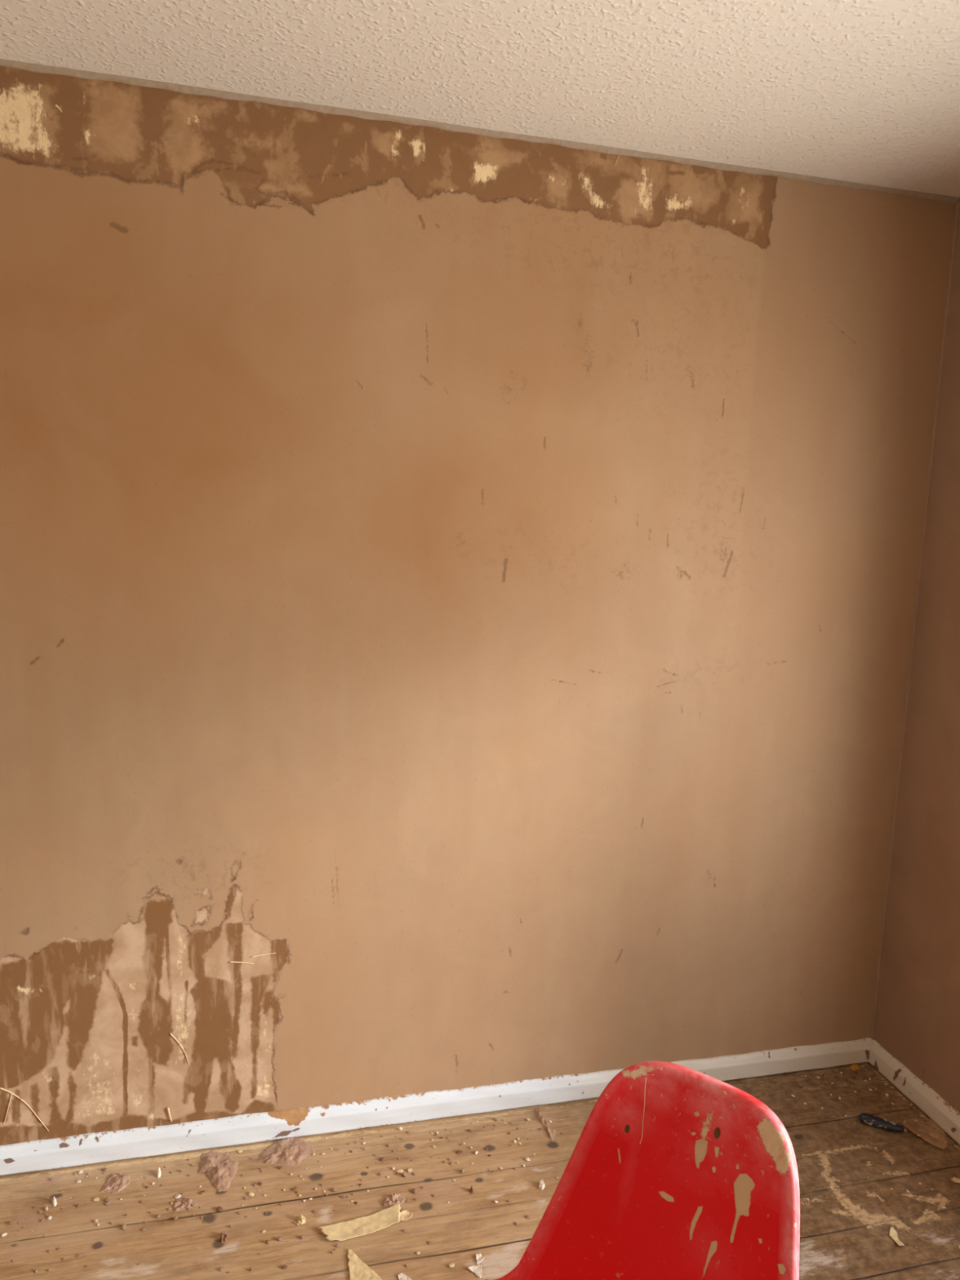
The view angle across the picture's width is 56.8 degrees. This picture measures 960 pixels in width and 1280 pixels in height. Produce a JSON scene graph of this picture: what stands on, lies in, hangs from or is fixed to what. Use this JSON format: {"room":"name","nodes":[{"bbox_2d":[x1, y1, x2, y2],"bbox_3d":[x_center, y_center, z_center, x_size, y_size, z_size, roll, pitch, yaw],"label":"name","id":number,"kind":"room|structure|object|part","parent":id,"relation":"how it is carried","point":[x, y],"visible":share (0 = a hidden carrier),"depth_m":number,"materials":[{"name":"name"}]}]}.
{"room":"damaged room","nodes":[
{"label":"damaged room","id":0,"kind":"room"},
{"bbox_2d":[0,66,955,1145],"bbox_3d":[-0.603,0.047,2.007,3.700,2.400,0.001,0,8,-14],"label":"wall","id":1,"kind":"structure","parent":0,"point":[465,584],"depth_m":2.11,"materials":[{"name":"paint"}]},
{"bbox_2d":[0,1087,48,1131],"bbox_3d":[-1.050,1.083,2.046,0.100,0.124,0.003,0,8,-14],"label":"straw","id":2,"kind":"object","parent":1,"relation":"attached to","point":[1,1088],"visible":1,"depth_m":2.04,"materials":[{"name":"plant"}]},
{"bbox_2d":[169,1032,189,1064],"bbox_3d":[-0.715,0.974,2.113,0.044,0.086,0.003,0,8,-14],"label":"straw","id":3,"kind":"object","parent":1,"relation":"attached to","point":[170,1033],"visible":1,"depth_m":2.11,"materials":[{"name":"plant"}]},
{"bbox_2d":[230,960,253,964],"bbox_3d":[-0.569,0.771,2.120,0.056,0.012,0.003,0,8,-14],"label":"straw","id":4,"kind":"object","parent":1,"relation":"attached to","point":[230,961],"visible":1,"depth_m":2.12,"materials":[{"name":"plant"}]},
{"bbox_2d":[0,1037,873,1175],"bbox_3d":[-0.643,1.198,2.158,3.700,0.068,0.017,0,8,-14],"label":"baseboard","id":5,"kind":"structure","parent":1,"relation":"attached to","point":[242,1129],"depth_m":2.24,"materials":[{"name":"white paint"}]},
{"bbox_2d":[167,1106,172,1121],"bbox_3d":[-0.745,1.139,2.128,0.012,0.037,0.005,0,8,-14],"label":"straw","id":6,"kind":"object","parent":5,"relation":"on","point":[168,1109],"visible":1,"depth_m":2.13,"materials":[{"name":"plant"}]},
{"bbox_2d":[0,58,958,203],"bbox_3d":[-0.559,-1.134,1.839,3.700,0.013,0.010,0,8,-14],"label":"trim","id":7,"kind":"structure","parent":1,"relation":"attached to","point":[35,68],"depth_m":1.96,"materials":[{"name":"paint"}]},
{"bbox_2d":[0,0,959,197],"bbox_3d":[-0.226,-0.937,0.083,3.900,0.100,4.000,0,8,-14],"label":"ceiling","id":8,"kind":"structure","parent":0,"point":[860,91],"depth_m":1.69,"materials":[{"name":"paint"}]},
{"bbox_2d":[0,1062,959,1279],"bbox_3d":[-0.121,1.488,0.472,3.900,0.001,3.612,0,8,-14],"label":"floor","id":9,"kind":"structure","parent":0,"point":[830,1149],"depth_m":2.01,"materials":[{"name":"brown wood"}]},
{"bbox_2d":[52,1196,57,1206],"bbox_3d":[-0.946,1.244,1.971,0.009,0.015,0.024,-2,9,-30],"label":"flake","id":10,"kind":"object","parent":9,"relation":"on","point":[54,1201],"visible":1,"depth_m":1.97,"materials":[{"name":"white paint"}]},
{"bbox_2d":[92,1197,99,1201],"bbox_3d":[-0.859,1.251,1.983,0.014,0.004,0.011,-1,8,-19],"label":"crumb","id":11,"kind":"object","parent":9,"relation":"on","point":[95,1199],"visible":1,"depth_m":1.98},
{"bbox_2d":[105,1200,111,1205],"bbox_3d":[-0.827,1.253,1.975,0.011,0.004,0.012,8,10,36],"label":"crumb","id":12,"kind":"object","parent":9,"relation":"on","point":[108,1202],"visible":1,"depth_m":1.97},
{"bbox_2d":[100,1173,130,1194],"bbox_3d":[-0.833,1.243,2.034,0.059,0.008,0.061,3,8,7],"label":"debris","id":13,"kind":"object","parent":9,"relation":"on","point":[117,1183],"visible":1,"depth_m":2.03,"materials":[{"name":"pink paint"}]},
{"bbox_2d":[121,1223,126,1229],"bbox_3d":[-0.766,1.263,1.911,0.011,0.006,0.016,-2,9,-28],"label":"crumb","id":14,"kind":"object","parent":9,"relation":"on","point":[123,1225],"visible":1,"depth_m":1.91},
{"bbox_2d":[155,1167,160,1177],"bbox_3d":[-0.748,1.237,2.067,0.010,0.017,0.024,-3,9,-33],"label":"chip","id":15,"kind":"object","parent":9,"relation":"on","point":[158,1171],"visible":1,"depth_m":2.06,"materials":[{"name":"white paint"}]},
{"bbox_2d":[174,1194,181,1199],"bbox_3d":[-0.681,1.255,2.001,0.014,0.004,0.010,-5,10,-41],"label":"crumb","id":16,"kind":"object","parent":9,"relation":"on","point":[178,1196],"visible":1,"depth_m":2.00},
{"bbox_2d":[172,1197,197,1212],"bbox_3d":[-0.660,1.257,1.983,0.056,0.007,0.042,0,8,-14],"label":"clump","id":17,"kind":"object","parent":9,"relation":"on","point":[178,1206],"visible":1,"depth_m":1.98,"materials":[{"name":"pink paint"}]},
{"bbox_2d":[197,1151,238,1191],"bbox_3d":[-0.615,1.241,2.094,0.146,0.011,0.086,9,10,40],"label":"debris","id":18,"kind":"object","parent":9,"relation":"on","point":[219,1168],"visible":1,"depth_m":2.09,"materials":[{"name":"pink paint"}]},
{"bbox_2d":[217,1206,223,1211],"bbox_3d":[-0.576,1.262,1.967,0.015,0.007,0.013,5,8,21],"label":"crumb","id":19,"kind":"object","parent":9,"relation":"on","point":[219,1208],"visible":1,"depth_m":1.97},
{"bbox_2d":[220,1231,227,1244],"bbox_3d":[-0.546,1.270,1.892,0.016,0.014,0.027,0,8,-14],"label":"lump","id":20,"kind":"object","parent":9,"relation":"on","point":[224,1237],"visible":1,"depth_m":1.89,"materials":[{"name":"brown paint"}]},
{"bbox_2d":[248,1191,253,1196],"bbox_3d":[-0.519,1.258,2.016,0.013,0.005,0.011,3,8,10],"label":"crumb","id":21,"kind":"object","parent":9,"relation":"on","point":[251,1193],"visible":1,"depth_m":2.01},
{"bbox_2d":[257,1137,315,1166],"bbox_3d":[-0.470,1.240,2.148,0.104,0.009,0.124,8,10,38],"label":"debris","id":22,"kind":"object","parent":9,"relation":"on","point":[287,1152],"visible":1,"depth_m":2.15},
{"bbox_2d":[297,1213,306,1224],"bbox_3d":[-0.390,1.267,1.946,0.020,0.015,0.020,6,9,28],"label":"lump","id":23,"kind":"object","parent":9,"relation":"on","point":[301,1220],"visible":1,"depth_m":1.94,"materials":[{"name":"beige paint"}]},
{"bbox_2d":[316,1204,400,1240],"bbox_3d":[-0.257,1.277,1.935,0.188,0.009,0.051,-1,9,-23],"label":"flake","id":24,"kind":"object","parent":9,"relation":"on","point":[340,1231],"visible":1,"depth_m":1.94,"materials":[{"name":"beige paper"}]},
{"bbox_2d":[346,1248,381,1279],"bbox_3d":[-0.239,1.294,1.830,0.069,0.005,0.106,0,8,-14],"label":"flake","id":25,"kind":"object","parent":9,"relation":"on","point":[358,1270],"visible":1,"depth_m":1.82,"materials":[{"name":"beige paper"}]},
{"bbox_2d":[382,1193,405,1207],"bbox_3d":[-0.196,1.268,2.012,0.054,0.010,0.040,1,8,-9],"label":"clump","id":26,"kind":"object","parent":9,"relation":"on","point":[391,1200],"visible":1,"depth_m":2.01,"materials":[{"name":"pink paint"}]},
{"bbox_2d":[395,1168,403,1173],"bbox_3d":[-0.191,1.259,2.104,0.016,0.004,0.013,-6,11,-45],"label":"crumb","id":27,"kind":"object","parent":9,"relation":"on","point":[399,1171],"visible":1,"depth_m":2.10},
{"bbox_2d":[397,1272,412,1279],"bbox_3d":[-0.152,1.301,1.807,0.030,0.004,0.029,0,8,-14],"label":"flake","id":28,"kind":"object","parent":9,"relation":"on","point":[402,1276],"visible":1,"depth_m":1.81,"materials":[{"name":"white paint"}]},
{"bbox_2d":[399,1209,412,1221],"bbox_3d":[-0.167,1.277,1.968,0.035,0.006,0.028,0,8,-14],"label":"flake","id":29,"kind":"object","parent":9,"relation":"on","point":[405,1215],"visible":1,"depth_m":1.97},
{"bbox_2d":[413,1187,417,1193],"bbox_3d":[-0.150,1.267,2.042,0.013,0.006,0.014,6,9,25],"label":"crumb","id":30,"kind":"object","parent":9,"relation":"on","point":[415,1189],"visible":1,"depth_m":2.04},
{"bbox_2d":[448,1262,454,1267],"bbox_3d":[-0.058,1.299,1.843,0.014,0.005,0.009,-2,9,-26],"label":"crumb","id":31,"kind":"object","parent":9,"relation":"on","point":[451,1265],"visible":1,"depth_m":1.84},
{"bbox_2d":[469,1185,473,1194],"bbox_3d":[-0.020,1.268,2.048,0.009,0.013,0.016,0,8,-14],"label":"lump","id":32,"kind":"object","parent":9,"relation":"on","point":[471,1190],"visible":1,"depth_m":2.05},
{"bbox_2d":[467,1265,482,1278],"bbox_3d":[-0.004,1.302,1.833,0.035,0.006,0.026,9,11,42],"label":"flake","id":33,"kind":"object","parent":9,"relation":"on","point":[477,1269],"visible":1,"depth_m":1.83,"materials":[{"name":"white paint"}]},
{"bbox_2d":[475,1253,484,1264],"bbox_3d":[0.001,1.298,1.861,0.018,0.006,0.024,0,8,-14],"label":"flake","id":34,"kind":"object","parent":9,"relation":"on","point":[479,1259],"visible":1,"depth_m":1.86,"materials":[{"name":"white paint"}]},
{"bbox_2d":[538,1178,544,1190],"bbox_3d":[0.144,1.270,2.072,0.016,0.014,0.025,0,8,-14],"label":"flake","id":35,"kind":"object","parent":9,"relation":"on","point":[541,1185],"visible":1,"depth_m":2.07,"materials":[{"name":"white paint"}]},
{"bbox_2d":[533,1107,555,1141],"bbox_3d":[0.169,1.242,2.287,0.021,0.012,0.132,-1,8,-19],"label":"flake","id":36,"kind":"object","parent":9,"relation":"on","point":[544,1122],"visible":1,"depth_m":2.29,"materials":[{"name":"pink paint"}]},
{"bbox_2d":[484,1060,799,1279],"bbox_3d":[0.171,1.014,1.099,0.441,0.787,0.476,8,10,36],"label":"plastic chair","id":37,"kind":"object","parent":9,"relation":"on","point":[709,1190],"visible":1,"depth_m":1.21,"materials":[{"name":"paint"}]},
{"bbox_2d":[640,1076,646,1143],"bbox_3d":[0.229,0.657,1.240,0.003,0.081,0.032,4,8,16],"label":"straw","id":38,"kind":"object","parent":37,"relation":"hanging from","point":[646,1077],"visible":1,"depth_m":1.24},
{"bbox_2d":[849,1063,860,1071],"bbox_3d":[1.087,1.239,2.571,0.029,0.005,0.034,3,8,9],"label":"paper scrap","id":39,"kind":"object","parent":9,"relation":"on","point":[854,1067],"visible":1,"depth_m":2.57,"materials":[{"name":"orange paper"}]},
{"bbox_2d":[888,1226,904,1245],"bbox_3d":[0.918,1.318,1.958,0.024,0.006,0.050,0,8,-14],"label":"flake","id":40,"kind":"object","parent":9,"relation":"on","point":[893,1234],"visible":1,"depth_m":1.96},
{"bbox_2d":[858,1113,946,1148],"bbox_3d":[1.112,1.263,2.337,0.209,0.023,0.119,6,9,25],"label":"scraper","id":41,"kind":"object","parent":9,"relation":"on","point":[927,1130],"visible":1,"depth_m":2.31,"materials":[{"name":"blue paint"}]},
{"bbox_3d":[1.048,1.263,2.319,0.109,0.023,0.033,6,9,26],"label":"handle","id":42,"kind":"part","parent":41,"relation":"part of","materials":[{"name":"blue paint"}]},
{"bbox_3d":[1.158,1.272,2.316,0.106,0.012,0.118,6,9,25],"label":"blade","id":43,"kind":"part","parent":41,"relation":"part of","materials":[{"name":"paint"}]},
{"bbox_2d":[951,1177,959,1182],"bbox_3d":[1.148,1.301,2.137,0.022,0.006,0.018,0,8,-14],"label":"flake","id":44,"kind":"object","parent":9,"relation":"on","point":[954,1180],"visible":1,"depth_m":2.14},
{"bbox_2d":[873,204,959,1112],"bbox_3d":[1.728,0.304,0.751,0.220,2.600,4.000,0,8,-14],"label":"wall","id":45,"kind":"structure","parent":0,"point":[917,1020],"depth_m":2.36,"materials":[{"name":"paint"}]},
{"bbox_2d":[868,1040,959,1145],"bbox_3d":[1.574,1.455,0.875,0.017,0.068,3.588,0,8,-14],"label":"baseboard","id":46,"kind":"structure","parent":45,"relation":"attached to","point":[917,1091],"depth_m":2.41,"materials":[{"name":"white paint"}]},
{"bbox_2d":[870,202,959,1039],"bbox_3d":[1.193,0.025,2.450,0.012,2.330,0.012,-4,10,-36],"label":"trim","id":47,"kind":"structure","parent":45,"relation":"attached to","point":[949,282],"depth_m":2.43,"materials":[{"name":"paint"}]}
]}

